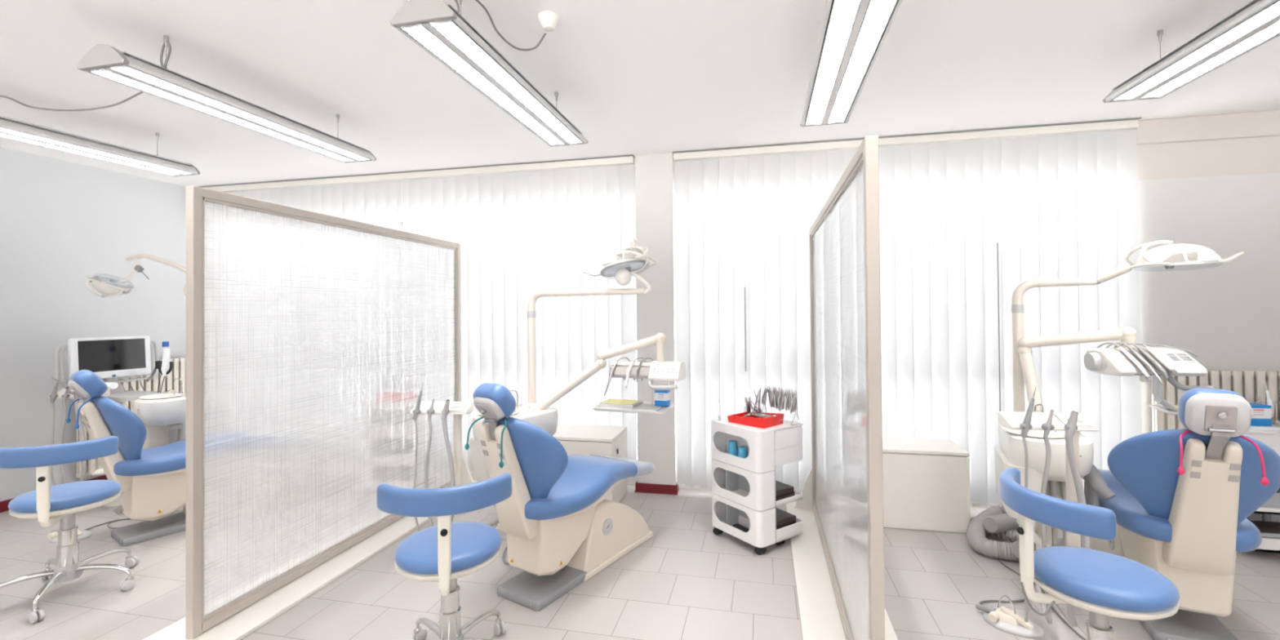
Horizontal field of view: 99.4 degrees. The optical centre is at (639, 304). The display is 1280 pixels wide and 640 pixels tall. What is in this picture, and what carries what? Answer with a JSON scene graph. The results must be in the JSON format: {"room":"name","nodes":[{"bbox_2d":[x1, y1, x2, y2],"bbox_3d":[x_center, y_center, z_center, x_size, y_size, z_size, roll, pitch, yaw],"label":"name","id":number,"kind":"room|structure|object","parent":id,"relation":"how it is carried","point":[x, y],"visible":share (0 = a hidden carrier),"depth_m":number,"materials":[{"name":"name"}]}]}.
{"room":"dental clinic","nodes":[
{"label":"dental clinic","id":0,"kind":"room"},
{"bbox_2d":[0,146,186,501],"bbox_3d":[-5.279,0.164,1.859,0.120,2.700,7.910,-1,-1,13],"label":"wall","id":1,"kind":"structure","parent":0,"point":[63,224],"depth_m":4.39,"materials":[{"name":"paint"}]},
{"bbox_2d":[0,475,107,512],"bbox_3d":[-5.224,1.472,1.732,0.016,0.080,7.510,-1,-1,13],"label":"baseboard","id":2,"kind":"structure","parent":1,"relation":"attached to","point":[3,504],"depth_m":4.03,"materials":[{"name":"red plastic"}]},
{"bbox_2d":[84,253,186,297],"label":"light","id":3,"kind":"object","parent":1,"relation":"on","point":[108,286],"depth_m":4.21,"materials":[{"name":"white plastic"}]},
{"bbox_2d":[0,0,1279,186],"bbox_3d":[-0.381,-1.287,0.872,10.200,0.100,8.210,-1,-1,13],"label":"ceiling","id":4,"kind":"structure","parent":0,"point":[635,77],"depth_m":2.86,"materials":[{"name":"paint"}]},
{"bbox_2d":[0,115,199,176],"bbox_3d":[-3.448,-1.063,3.223,0.251,0.246,1.458,-1,-1,13],"label":"pendant lamp","id":5,"kind":"object","parent":4,"relation":"hanging from","point":[12,129],"visible":1,"depth_m":3.33,"materials":[{"name":"metal"}]},
{"bbox_2d":[0,91,143,111],"bbox_3d":[-3.005,-1.040,2.796,1.057,0.040,0.142,-1,-1,3],"label":"cable","id":6,"kind":"object","parent":5,"relation":"attached to","point":[140,92],"visible":0.99,"depth_m":2.83,"materials":[{"name":"grey plastic"}]},
{"bbox_2d":[76,35,376,163],"bbox_3d":[-2.023,-1.079,2.902,0.251,0.246,1.458,-1,-1,13],"label":"pendant lamp","id":7,"kind":"object","parent":4,"relation":"hanging from","point":[108,62],"visible":1,"depth_m":2.58,"materials":[{"name":"metal"}]},
{"bbox_2d":[160,40,171,68],"bbox_3d":[-2.134,-1.117,2.434,0.060,0.147,0.021,-1,-1,13],"label":"cable","id":8,"kind":"object","parent":7,"relation":"attached to","point":[167,42],"visible":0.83,"depth_m":2.43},
{"bbox_2d":[389,0,588,146],"bbox_3d":[-0.594,-1.094,2.580,0.251,0.246,1.458,-1,-1,13],"label":"pendant lamp","id":9,"kind":"object","parent":4,"relation":"hanging from","point":[435,26],"visible":1,"depth_m":2.23,"materials":[{"name":"metal"}]},
{"bbox_2d":[454,0,546,50],"bbox_3d":[-0.631,-1.127,2.097,0.144,0.131,0.599,-1,-1,38],"label":"cable","id":10,"kind":"object","parent":9,"relation":"attached to","point":[456,1],"visible":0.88,"depth_m":2.27,"materials":[{"name":"white plastic"}]},
{"bbox_2d":[537,10,559,31],"bbox_3d":[-0.387,-1.194,2.304,0.090,0.056,0.090,-1,-1,13],"label":"ceiling rose","id":11,"kind":"object","parent":4,"relation":"attached to","point":[548,20],"visible":1,"depth_m":2.28,"materials":[{"name":"white plastic"}]},
{"bbox_2d":[800,0,902,126],"bbox_3d":[0.845,-1.109,2.256,0.251,0.246,1.458,-1,-1,13],"label":"pendant lamp","id":12,"kind":"object","parent":4,"relation":"hanging from","point":[852,34],"visible":1,"depth_m":2.15,"materials":[{"name":"metal"}]},
{"bbox_2d":[1102,0,1279,102],"bbox_3d":[2.245,-1.124,1.941,0.251,0.246,1.458,-1,-1,13],"label":"pendant lamp","id":13,"kind":"object","parent":4,"relation":"hanging from","point":[1257,23],"visible":1,"depth_m":2.17,"materials":[{"name":"metal"}]},
{"bbox_2d":[1132,110,1279,144],"bbox_3d":[4.293,-1.167,3.482,1.930,0.160,0.100,-1,-1,13],"label":"beam","id":14,"kind":"structure","parent":4,"relation":"attached to","point":[1264,123],"depth_m":3.56,"materials":[{"name":"paint"}]},
{"bbox_2d":[0,459,1279,639],"bbox_3d":[-0.391,1.511,0.695,10.200,0.100,7.910,-1,-1,13],"label":"floor","id":15,"kind":"structure","parent":0,"point":[686,581],"depth_m":2.79,"materials":[{"name":"tile"}]},
{"bbox_2d":[0,435,138,623],"bbox_3d":[-2.971,1.094,2.836,0.601,0.821,0.624,0,-1,-7],"label":"stool","id":16,"kind":"object","parent":15,"relation":"on","point":[60,502],"visible":1,"depth_m":2.73,"materials":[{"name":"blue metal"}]},
{"bbox_2d":[46,528,93,542],"bbox_3d":[-3.724,1.461,3.539,0.267,0.118,0.170,-1,-1,4],"label":"foot pedal","id":17,"kind":"object","parent":15,"relation":"on","point":[52,536],"visible":0.38,"depth_m":3.50,"materials":[{"name":"white plastic"}]},
{"bbox_2d":[84,518,130,529],"bbox_3d":[-3.664,1.516,3.774,0.074,0.010,0.326,-1,-1,35],"label":"cable","id":18,"kind":"object","parent":15,"relation":"on","point":[122,518],"visible":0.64,"depth_m":3.75,"materials":[{"name":"grey plastic"}]},
{"bbox_2d":[51,377,167,506],"bbox_3d":[-4.111,1.026,4.165,0.710,1.008,0.603,-1,-1,13],"label":"table","id":19,"kind":"object","parent":15,"relation":"on","point":[128,395],"visible":0.31,"depth_m":4.13,"materials":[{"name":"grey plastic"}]},
{"bbox_2d":[53,335,158,393],"bbox_3d":[-4.228,0.502,4.334,0.097,0.489,0.650,-1,-1,22],"label":"monitor","id":20,"kind":"object","parent":19,"relation":"on","point":[113,358],"visible":0.87,"depth_m":4.31,"materials":[{"name":"grey plastic"}]},
{"bbox_2d":[146,341,173,392],"bbox_3d":[-3.831,0.531,4.344,0.191,0.468,0.114,0,-1,-16],"label":"camera","id":21,"kind":"object","parent":19,"relation":"on","point":[164,366],"visible":0.93,"depth_m":4.32,"materials":[{"name":"plastic"}]},
{"bbox_2d":[67,369,186,546],"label":"chair","id":22,"kind":"object","parent":15,"relation":"on","point":[152,481],"depth_m":3.45,"materials":[{"name":"metal"}]},
{"bbox_2d":[66,396,93,429],"bbox_3d":[-3.436,0.655,3.353,0.258,0.185,0.118,-1,-1,35],"label":"chain","id":23,"kind":"object","parent":22,"relation":"hanging from","point":[68,420],"visible":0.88,"depth_m":3.30,"materials":[{"name":"plastic"}]},
{"bbox_2d":[69,369,107,397],"bbox_3d":[-3.426,0.493,3.371,0.195,0.175,0.158,-1,-1,35],"label":"cushion","id":24,"kind":"object","parent":22,"relation":"on","point":[85,383],"depth_m":3.31,"materials":[{"name":"blue leather"}]},
{"bbox_2d":[90,395,146,459],"bbox_3d":[-3.352,0.831,3.469,0.570,0.521,0.222,-1,-1,35],"label":"cushion","id":25,"kind":"object","parent":22,"relation":"on","point":[108,418],"depth_m":3.36,"materials":[{"name":"blue leather"}]},
{"bbox_2d":[75,357,186,478],"bbox_3d":[-4.462,1.025,4.904,0.066,1.032,1.016,-1,-1,13],"label":"radiator","id":26,"kind":"object","parent":15,"relation":"on","point":[179,368],"visible":0.12,"depth_m":4.97,"materials":[{"name":"metal"}]},
{"bbox_2d":[48,373,227,493],"bbox_3d":[-3.722,0.988,4.037,1.040,0.995,0.473,0,-1,-31],"label":"dental spittoon unit","id":27,"kind":"object","parent":15,"relation":"on","point":[163,415],"visible":0.53,"depth_m":3.96,"materials":[{"name":"white plastic"}]},
{"bbox_2d":[138,392,182,399],"bbox_3d":[-3.610,0.694,4.092,0.265,0.015,0.252,-1,-1,35],"label":"bowl","id":28,"kind":"object","parent":27,"relation":"on","point":[174,395],"depth_m":4.09,"materials":[{"name":"white ceramic"}]},
{"bbox_2d":[204,431,306,524],"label":"chair","id":29,"kind":"object","parent":15,"relation":"on","point":[238,433],"depth_m":3.87,"materials":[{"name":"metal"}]},
{"bbox_2d":[113,431,303,475],"bbox_3d":[-3.056,1.023,3.894,0.510,0.171,1.115,-1,-1,35],"label":"seat cushion","id":30,"kind":"object","parent":29,"relation":"on","point":[169,460],"depth_m":3.51,"materials":[{"name":"blue leather"}]},
{"bbox_2d":[142,185,479,639],"bbox_3d":[-1.756,0.492,3.443,0.400,2.020,2.465,-1,-1,13],"label":"glass wall","id":31,"kind":"structure","parent":15,"relation":"on","point":[236,615],"depth_m":2.91,"materials":[{"name":"glass"}]},
{"bbox_2d":[362,394,430,488],"bbox_3d":[-2.019,1.150,4.516,0.427,0.732,0.409,0,-1,-5],"label":"trolley","id":32,"kind":"object","parent":15,"relation":"on","point":[402,446],"visible":0.09,"depth_m":4.37,"materials":[{"name":"white plastic"}]},
{"bbox_2d":[375,391,417,401],"bbox_3d":[-2.005,0.758,4.471,0.260,0.050,0.200,0,-1,0],"label":"tray","id":33,"kind":"object","parent":32,"relation":"on","point":[397,394],"visible":0.16,"depth_m":4.43,"materials":[{"name":"red plastic"}]},
{"bbox_2d":[372,463,430,481],"bbox_3d":[-2.022,1.427,4.572,0.425,0.075,0.270,0,-1,-5],"label":"tray","id":34,"kind":"object","parent":32,"relation":"on","point":[393,475],"depth_m":4.44,"materials":[{"name":"white plastic"}]},
{"bbox_2d":[377,472,511,639],"bbox_3d":[-0.755,1.069,2.197,0.607,0.821,0.600,-1,-1,25],"label":"stool","id":35,"kind":"object","parent":15,"relation":"on","point":[445,552],"visible":1,"depth_m":2.03,"materials":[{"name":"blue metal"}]},
{"bbox_2d":[409,382,558,531],"bbox_3d":[-0.895,0.948,3.292,0.877,1.010,0.430,0,-1,-43],"label":"dental spittoon unit","id":36,"kind":"object","parent":15,"relation":"on","point":[546,420],"visible":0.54,"depth_m":3.13,"materials":[{"name":"white plastic"}]},
{"bbox_2d":[476,408,519,416],"bbox_3d":[-0.870,0.663,3.329,0.265,0.015,0.252,-1,-1,33],"label":"bowl","id":37,"kind":"object","parent":36,"relation":"on","point":[517,412],"depth_m":3.29,"materials":[{"name":"white ceramic"}]},
{"bbox_2d":[527,237,658,404],"bbox_3d":[-0.330,0.122,3.411,0.906,1.070,0.284,-1,-1,13],"label":"light","id":38,"kind":"object","parent":36,"relation":"on","point":[633,259],"visible":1,"depth_m":3.38,"materials":[{"name":"white plastic"}]},
{"bbox_2d":[533,333,685,413],"bbox_3d":[-0.177,0.438,3.472,0.979,0.527,0.373,-1,-1,20],"label":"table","id":39,"kind":"object","parent":36,"relation":"on","point":[660,369],"visible":0.98,"depth_m":3.29,"materials":[{"name":"white plastic"}]},
{"bbox_2d":[599,399,643,408],"bbox_3d":[-0.120,0.636,3.502,0.235,0.020,0.185,-1,-1,19],"label":"paper tray","id":40,"kind":"object","parent":39,"relation":"on","point":[610,402],"visible":1,"depth_m":3.45,"materials":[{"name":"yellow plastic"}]},
{"bbox_2d":[592,380,675,413],"bbox_3d":[-0.033,0.553,3.451,0.493,0.215,0.362,-1,-1,13],"label":"tray","id":41,"kind":"object","parent":39,"relation":"on","point":[663,410],"depth_m":3.35,"materials":[{"name":"white plastic"}]},
{"bbox_2d":[631,404,663,411],"bbox_3d":[0.056,0.642,3.386,0.160,0.004,0.200,-1,-1,19],"label":"mat","id":42,"kind":"object","parent":39,"relation":"on","point":[642,406],"visible":0.78,"depth_m":3.36,"materials":[{"name":"white paper"}]},
{"bbox_2d":[654,390,670,406],"bbox_3d":[0.142,0.591,3.436,0.085,0.095,0.060,-1,-1,19],"label":"glove box","id":43,"kind":"object","parent":42,"relation":"on","point":[662,397],"visible":0.98,"depth_m":3.41,"materials":[{"name":"blue cardboard"}]},
{"bbox_2d":[493,518,506,539],"bbox_3d":[-0.889,1.437,3.531,0.267,0.118,0.170,0,-1,-10],"label":"foot pedal","id":44,"kind":"object","parent":15,"relation":"on","point":[504,536],"visible":0.14,"depth_m":3.49,"materials":[{"name":"grey plastic"}]},
{"bbox_2d":[472,382,653,611],"bbox_3d":[-0.356,0.931,3.040,0.560,1.110,1.298,-1,-1,39],"label":"chair","id":45,"kind":"object","parent":15,"relation":"on","point":[557,522],"visible":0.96,"depth_m":2.72,"materials":[{"name":"leather"}]},
{"bbox_2d":[464,416,506,467],"bbox_3d":[-0.703,0.639,2.578,0.258,0.215,0.118,-1,-1,33],"label":"chain","id":46,"kind":"object","parent":45,"relation":"hanging from","point":[467,446],"visible":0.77,"depth_m":2.50,"materials":[{"name":"teal plastic"}]},
{"bbox_2d":[472,382,516,418],"bbox_3d":[-0.695,0.460,2.595,0.195,0.172,0.162,-1,-1,33],"label":"cushion","id":47,"kind":"object","parent":45,"relation":"on","point":[493,401],"depth_m":2.53,"materials":[{"name":"blue leather"}]},
{"bbox_2d":[481,416,568,498],"bbox_3d":[-0.623,0.799,2.697,0.570,0.521,0.222,-1,-1,33],"label":"backrest","id":48,"kind":"object","parent":45,"relation":"on","point":[535,460],"depth_m":2.59,"materials":[{"name":"blue leather"}]},
{"bbox_2d":[493,454,652,519],"bbox_3d":[-0.338,0.992,3.129,0.510,0.171,1.115,-1,-1,33],"label":"seat cushion","id":49,"kind":"object","parent":45,"relation":"on","point":[586,481],"depth_m":2.83,"materials":[{"name":"blue leather"}]},
{"bbox_2d":[552,423,627,502],"bbox_3d":[-0.452,1.240,4.204,0.630,0.519,0.444,-1,-1,13],"label":"base cabinet","id":50,"kind":"object","parent":15,"relation":"on","point":[576,439],"visible":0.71,"depth_m":4.04,"materials":[{"name":"white laminate"}]},
{"bbox_2d":[635,152,676,484],"bbox_3d":[0.141,0.147,4.426,0.306,2.700,0.200,-1,-1,13],"label":"wall pier","id":51,"kind":"object","parent":15,"relation":"on","point":[655,228],"visible":0.71,"depth_m":4.33,"materials":[{"name":"paint"}]},
{"bbox_2d":[634,481,679,494],"bbox_3d":[0.137,1.462,4.346,0.346,0.070,0.114,-1,-1,13],"label":"baseboard","id":52,"kind":"object","parent":51,"relation":"attached to","point":[639,487],"visible":0.94,"depth_m":4.30,"materials":[{"name":"red plastic"}]},
{"bbox_2d":[711,417,803,555],"bbox_3d":[0.745,1.116,3.460,0.409,0.732,0.427,0,-1,-34],"label":"trolley","id":53,"kind":"object","parent":15,"relation":"on","point":[767,448],"visible":0.98,"depth_m":3.31,"materials":[{"name":"white plastic"}]},
{"bbox_2d":[727,440,737,456],"bbox_3d":[0.590,0.926,3.452,0.077,0.113,0.077,0,-1,-34],"label":"cup","id":54,"kind":"object","parent":53,"relation":"in","point":[732,444],"visible":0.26,"depth_m":3.43,"materials":[{"name":"blue plastic"}]},
{"bbox_2d":[732,489,748,496],"bbox_3d":[0.658,1.192,3.355,0.085,0.016,0.220,0,-1,-35],"label":"pack","id":55,"kind":"object","parent":53,"relation":"in","point":[738,491],"visible":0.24,"depth_m":3.40,"materials":[{"name":"beige plastic"}]},
{"bbox_2d":[737,446,747,458],"bbox_3d":[0.641,0.934,3.378,0.077,0.093,0.077,0,-1,-34],"label":"cup","id":56,"kind":"object","parent":53,"relation":"in","point":[743,453],"visible":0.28,"depth_m":3.35,"materials":[{"name":"blue plastic"}]},
{"bbox_2d":[727,411,783,428],"bbox_3d":[0.731,0.718,3.434,0.215,0.062,0.285,0,-1,-42],"label":"tray","id":57,"kind":"object","parent":53,"relation":"on","point":[763,423],"visible":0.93,"depth_m":3.35,"materials":[{"name":"red plastic"}]},
{"bbox_2d":[748,397,759,413],"bbox_3d":[0.737,0.659,3.503,0.078,0.114,0.009,-1,-1,33],"label":"pliers","id":58,"kind":"object","parent":57,"relation":"in","point":[750,400],"visible":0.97,"depth_m":3.50,"materials":[{"name":"metal"}]},
{"bbox_2d":[737,488,802,506],"bbox_3d":[0.795,1.200,3.493,0.270,0.032,0.425,0,-1,-34],"label":"tray","id":59,"kind":"object","parent":53,"relation":"on","point":[798,495],"depth_m":3.33,"materials":[{"name":"white plastic"}]},
{"bbox_2d":[738,515,803,542],"bbox_3d":[0.796,1.392,3.491,0.270,0.075,0.425,0,-1,-34],"label":"tray","id":60,"kind":"object","parent":53,"relation":"on","point":[784,533],"depth_m":3.33,"materials":[{"name":"white plastic"}]},
{"bbox_2d":[762,391,800,425],"bbox_3d":[0.894,0.659,3.485,0.088,0.177,0.269,0,-1,-34],"label":"rack","id":61,"kind":"object","parent":53,"relation":"on","point":[763,391],"visible":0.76,"depth_m":3.39,"materials":[{"name":"metal"}]},
{"bbox_2d":[777,387,782,410],"bbox_3d":[0.900,0.607,3.480,0.050,0.145,0.015,0,-1,-38],"label":"pliers","id":62,"kind":"object","parent":61,"relation":"hanging from","point":[780,388],"visible":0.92,"depth_m":3.47,"materials":[{"name":"metal"}]},
{"bbox_2d":[785,390,790,410],"bbox_3d":[0.936,0.602,3.425,0.048,0.139,0.019,0,-1,-36],"label":"pliers","id":63,"kind":"object","parent":61,"relation":"hanging from","point":[788,396],"visible":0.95,"depth_m":3.42,"materials":[{"name":"metal"}]},
{"bbox_2d":[775,491,795,501],"bbox_3d":[0.814,1.186,3.437,0.190,0.028,0.260,0,-1,-34],"label":"binder","id":64,"kind":"object","parent":53,"relation":"on","point":[786,495],"visible":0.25,"depth_m":3.33,"materials":[{"name":"grey plastic"}]},
{"bbox_2d":[775,480,793,496],"bbox_3d":[0.810,1.154,3.441,0.190,0.034,0.260,0,-1,-31],"label":"binder","id":65,"kind":"object","parent":64,"relation":"on","point":[781,488],"visible":0.39,"depth_m":3.36,"materials":[{"name":"grey plastic"}]},
{"bbox_3d":[0.820,1.399,3.438,0.190,0.030,0.260,0,-1,-34],"label":"binder","id":66,"kind":"object","parent":53,"relation":"on","visible":0},
{"bbox_2d":[776,521,795,529],"bbox_3d":[0.823,1.368,3.442,0.190,0.030,0.260,0,-1,-41],"label":"binder","id":67,"kind":"object","parent":66,"relation":"on","point":[780,526],"visible":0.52,"depth_m":3.33,"materials":[{"name":"grey plastic"}]},
{"bbox_2d":[776,507,795,527],"bbox_3d":[0.823,1.334,3.434,0.190,0.036,0.260,0,-1,-31],"label":"binder","id":68,"kind":"object","parent":67,"relation":"on","point":[783,517],"visible":0.31,"depth_m":3.35,"materials":[{"name":"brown plastic"}]},
{"label":"folder","id":69,"kind":"object","parent":53,"relation":"in","visible":0},
{"bbox_2d":[732,523,749,532],"bbox_3d":[0.647,1.401,3.380,0.050,0.018,0.150,0,-1,-37],"label":"folder","id":70,"kind":"object","parent":69,"relation":"on","point":[737,526],"visible":0.55,"depth_m":3.39,"materials":[{"name":"plastic"}]},
{"bbox_2d":[786,135,897,639],"bbox_3d":[1.007,0.463,2.821,0.400,2.020,2.465,-1,-1,13],"label":"glass wall","id":71,"kind":"structure","parent":15,"relation":"on","point":[838,555],"depth_m":2.36,"materials":[{"name":"glass"}]},
{"bbox_2d":[882,436,970,533],"bbox_3d":[1.831,1.215,3.722,0.664,0.519,0.364,-1,-1,13],"label":"base cabinet","id":72,"kind":"object","parent":15,"relation":"on","point":[926,481],"visible":0.63,"depth_m":3.54,"materials":[{"name":"white laminate"}]},
{"bbox_2d":[970,516,1018,542],"bbox_3d":[2.298,1.416,3.364,0.125,0.088,0.466,0,-1,-42],"label":"corrugated hose","id":73,"kind":"object","parent":15,"relation":"on","point":[1011,535],"visible":0.2,"depth_m":3.33,"materials":[{"name":"grey plastic"}]},
{"bbox_2d":[979,599,1024,605],"bbox_3d":[1.891,1.446,2.706,0.589,0.034,0.107,0,-1,-25],"label":"cable","id":74,"kind":"object","parent":15,"relation":"on","point":[981,602],"visible":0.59,"depth_m":2.66,"materials":[{"name":"grey plastic"}]},
{"bbox_2d":[975,595,1044,638],"bbox_3d":[1.688,1.404,2.484,0.170,0.118,0.267,0,-1,-43],"label":"foot pedal","id":75,"kind":"object","parent":15,"relation":"on","point":[1005,620],"visible":1,"depth_m":2.45,"materials":[{"name":"white plastic"}]},
{"bbox_2d":[966,505,1062,561],"bbox_3d":[2.262,1.383,3.329,0.526,0.166,0.755,-1,-1,13],"label":"corrugated hose","id":76,"kind":"object","parent":15,"relation":"on","point":[994,519],"visible":0.48,"depth_m":3.27,"materials":[{"name":"grey plastic"}]},
{"bbox_2d":[995,558,1086,639],"bbox_3d":[2.022,1.458,2.757,0.065,0.008,0.899,-1,-1,9],"label":"cable","id":77,"kind":"object","parent":15,"relation":"on","point":[1003,564],"visible":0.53,"depth_m":2.55,"materials":[{"name":"grey plastic"}]},
{"bbox_2d":[994,386,1098,626],"bbox_3d":[1.938,0.882,2.587,0.396,1.080,0.957,-1,-1,32],"label":"dental spittoon unit","id":78,"kind":"object","parent":15,"relation":"on","point":[1049,451],"visible":0.73,"depth_m":2.50,"materials":[{"name":"white plastic"}]},
{"bbox_2d":[1003,426,1065,439],"bbox_3d":[1.957,0.633,2.684,0.265,0.015,0.252,-1,-1,27],"label":"bowl","id":79,"kind":"object","parent":78,"relation":"on","point":[1011,433],"depth_m":2.66,"materials":[{"name":"white ceramic"}]},
{"bbox_2d":[1020,582,1055,615],"bbox_3d":[1.350,0.993,1.833,0.126,0.110,0.021,0,-1,-7],"label":"cable","id":80,"kind":"object","parent":78,"relation":"hanging from","point":[1052,602],"visible":1,"depth_m":1.83,"materials":[{"name":"grey plastic"}]},
{"bbox_2d":[1011,240,1244,412],"bbox_3d":[2.468,0.153,2.764,0.931,0.948,0.254,-1,-1,16],"label":"light","id":81,"kind":"object","parent":78,"relation":"on","point":[1170,255],"visible":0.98,"depth_m":2.79,"materials":[{"name":"white plastic"}]},
{"bbox_2d":[1017,326,1254,417],"bbox_3d":[2.679,0.373,2.756,1.277,0.531,0.660,0,-1,-14],"label":"table","id":82,"kind":"object","parent":78,"relation":"on","point":[1126,360],"visible":0.93,"depth_m":2.54,"materials":[{"name":"white plastic"}]},
{"bbox_2d":[1148,404,1254,417],"bbox_3d":[3.068,0.585,2.981,0.344,0.019,0.264,-1,-1,24],"label":"tray","id":83,"kind":"object","parent":82,"relation":"on","point":[1174,411],"depth_m":2.96,"materials":[{"name":"white plastic"}]},
{"bbox_2d":[999,467,1179,639],"bbox_3d":[1.621,1.046,1.896,0.602,0.821,0.607,0,-1,-16],"label":"stool","id":84,"kind":"object","parent":15,"relation":"on","point":[1104,584],"visible":1,"depth_m":1.82,"materials":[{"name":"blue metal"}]},
{"bbox_2d":[1081,388,1279,639],"bbox_3d":[2.516,0.900,2.679,0.621,1.118,1.298,-1,-1,27],"label":"chair","id":85,"kind":"object","parent":15,"relation":"on","point":[1190,527],"visible":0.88,"depth_m":2.27,"materials":[{"name":"leather"}]},
{"bbox_2d":[1098,470,1262,551],"bbox_3d":[2.581,0.963,2.739,0.510,0.171,1.115,-1,-1,27],"label":"seat cushion","id":86,"kind":"object","parent":85,"relation":"on","point":[1154,523],"depth_m":2.33,"materials":[{"name":"blue leather"}]},
{"bbox_2d":[1107,428,1279,525],"bbox_3d":[2.347,0.770,2.278,0.570,0.521,0.222,-1,-1,27],"label":"cushion","id":87,"kind":"object","parent":85,"relation":"on","point":[1146,465],"depth_m":2.25,"materials":[{"name":"blue leather"}]},
{"bbox_2d":[1177,388,1244,431],"bbox_3d":[2.288,0.428,2.169,0.195,0.183,0.117,-1,-1,27],"label":"headrest cover","id":88,"kind":"object","parent":85,"relation":"on","point":[1193,414],"depth_m":2.12,"materials":[{"name":"white plastic"}]},
{"bbox_2d":[1177,430,1269,485],"bbox_3d":[2.281,0.594,2.151,0.257,0.185,0.118,-1,-1,27],"label":"chain","id":89,"kind":"object","parent":85,"relation":"hanging from","point":[1180,470],"visible":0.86,"depth_m":2.11,"materials":[{"name":"pink plastic"}]},
{"bbox_2d":[1151,369,1279,431],"bbox_3d":[4.287,0.936,3.368,1.856,1.032,0.066,-1,-1,13],"label":"radiator","id":90,"kind":"object","parent":15,"relation":"on","point":[1250,384],"visible":0.27,"depth_m":3.47,"materials":[{"name":"metal"}]},
{"bbox_2d":[1243,420,1279,552],"bbox_3d":[3.721,1.089,3.241,0.427,0.732,0.409,-1,-1,13],"label":"trolley","id":91,"kind":"object","parent":15,"relation":"on","point":[1271,438],"visible":0.09,"depth_m":3.08,"materials":[{"name":"white plastic"}]},
{"bbox_2d":[1248,421,1279,430],"bbox_3d":[3.662,0.713,3.208,0.300,0.018,0.220,-1,-1,13],"label":"tray","id":92,"kind":"object","parent":91,"relation":"on","point":[1277,426],"visible":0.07,"depth_m":3.12,"materials":[{"name":"grey plastic"}]},
{"bbox_2d":[1249,403,1271,426],"bbox_3d":[3.634,0.652,3.224,0.130,0.120,0.090,-1,-1,7],"label":"glove box","id":93,"kind":"object","parent":92,"relation":"on","point":[1262,412],"visible":0.62,"depth_m":3.18,"materials":[{"name":"blue cardboard"}]},
{"bbox_2d":[1255,400,1279,403],"bbox_3d":[3.796,0.652,3.260,0.162,0.138,0.071,-1,-1,13],"label":"rack","id":94,"kind":"object","parent":92,"relation":"on","point":[1255,401],"visible":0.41,"depth_m":3.26,"materials":[{"name":"metal"}]},
{"bbox_2d":[1272,395,1276,421],"bbox_3d":[3.820,0.630,3.267,0.054,0.157,0.011,0,-1,-33],"label":"pliers","id":95,"kind":"object","parent":94,"relation":"hanging from","point":[1274,415],"visible":0.8,"depth_m":3.26,"materials":[{"name":"metal"}]},
{"bbox_2d":[1264,382,1275,424],"bbox_3d":[3.759,0.596,3.238,0.040,0.251,0.039,0,-1,-38],"label":"syringe","id":96,"kind":"object","parent":92,"relation":"on","point":[1269,402],"visible":0.54,"depth_m":3.23,"materials":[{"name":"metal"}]},
{"bbox_2d":[1253,507,1279,514],"bbox_3d":[3.710,1.172,3.182,0.425,0.032,0.270,-1,-1,13],"label":"tray","id":97,"kind":"object","parent":91,"relation":"on","point":[1260,510],"depth_m":3.08,"materials":[{"name":"white plastic"}]},
{"bbox_2d":[1253,537,1279,552],"bbox_3d":[3.711,1.365,3.180,0.425,0.075,0.270,-1,-1,13],"label":"tray","id":98,"kind":"object","parent":91,"relation":"on","point":[1268,544],"depth_m":3.07,"materials":[{"name":"white plastic"}]},
{"bbox_2d":[1260,487,1279,508],"bbox_3d":[3.721,1.123,3.180,0.340,0.100,0.190,-1,-1,13],"label":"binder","id":99,"kind":"object","parent":91,"relation":"on","point":[1273,502],"visible":0.02,"depth_m":3.11,"materials":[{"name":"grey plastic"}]},
{"bbox_3d":[3.722,1.382,3.172,0.270,0.010,0.200,-1,-1,15],"label":"paper stack","id":100,"kind":"object","parent":91,"relation":"in","visible":0},
{"bbox_3d":[3.722,1.371,3.173,0.270,0.010,0.200,-1,-1,13],"label":"paper stack","id":101,"kind":"object","parent":100,"relation":"on","visible":0},
{"bbox_3d":[3.722,1.359,3.173,0.270,0.010,0.200,-1,-1,12],"label":"paper stack","id":102,"kind":"object","parent":101,"relation":"on","visible":0},
{"bbox_3d":[3.722,1.348,3.173,0.270,0.010,0.200,-1,-1,10],"label":"paper stack","id":103,"kind":"object","parent":102,"relation":"on","visible":0},
{"bbox_2d":[1250,520,1279,538],"bbox_3d":[3.721,1.318,3.168,0.340,0.032,0.190,-1,-1,11],"label":"binder","id":104,"kind":"object","parent":103,"relation":"on","point":[1267,529],"visible":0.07,"depth_m":3.15,"materials":[{"name":"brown plastic"}]},
{"bbox_2d":[224,129,1127,508],"bbox_3d":[0.449,0.146,4.490,9.900,2.700,0.200,-1,-1,13],"label":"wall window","id":105,"kind":"structure","parent":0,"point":[690,487],"depth_m":4.37,"materials":[{"name":"paint"}]},
{"bbox_2d":[197,154,637,484],"bbox_3d":[-2.224,0.146,4.865,4.490,2.649,0.090,-1,-1,13],"label":"vertical blind","id":106,"kind":"object","parent":105,"relation":"attached to","point":[519,235],"visible":0.44,"depth_m":4.64,"materials":[{"name":"white fabric"}]},
{"bbox_2d":[672,117,1142,506],"bbox_3d":[1.806,0.103,3.957,3.137,2.649,0.090,-1,-1,13],"label":"vertical blind","id":107,"kind":"object","parent":105,"relation":"attached to","point":[963,224],"visible":0.62,"depth_m":3.90,"materials":[{"name":"white fabric"}]},
{"bbox_2d":[1137,173,1279,434],"bbox_3d":[4.307,0.303,3.476,1.930,2.300,0.080,-1,-1,13],"label":"wall","id":108,"kind":"structure","parent":0,"point":[1228,314],"depth_m":3.56,"materials":[{"name":"grey paint"}]},
{"bbox_2d":[1137,135,1279,180],"bbox_3d":[4.297,-0.967,3.490,1.930,0.240,0.080,-1,-1,13],"label":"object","id":109,"kind":"structure","parent":108,"relation":"attached to","point":[1253,155],"depth_m":3.57,"materials":[{"name":"paint"}]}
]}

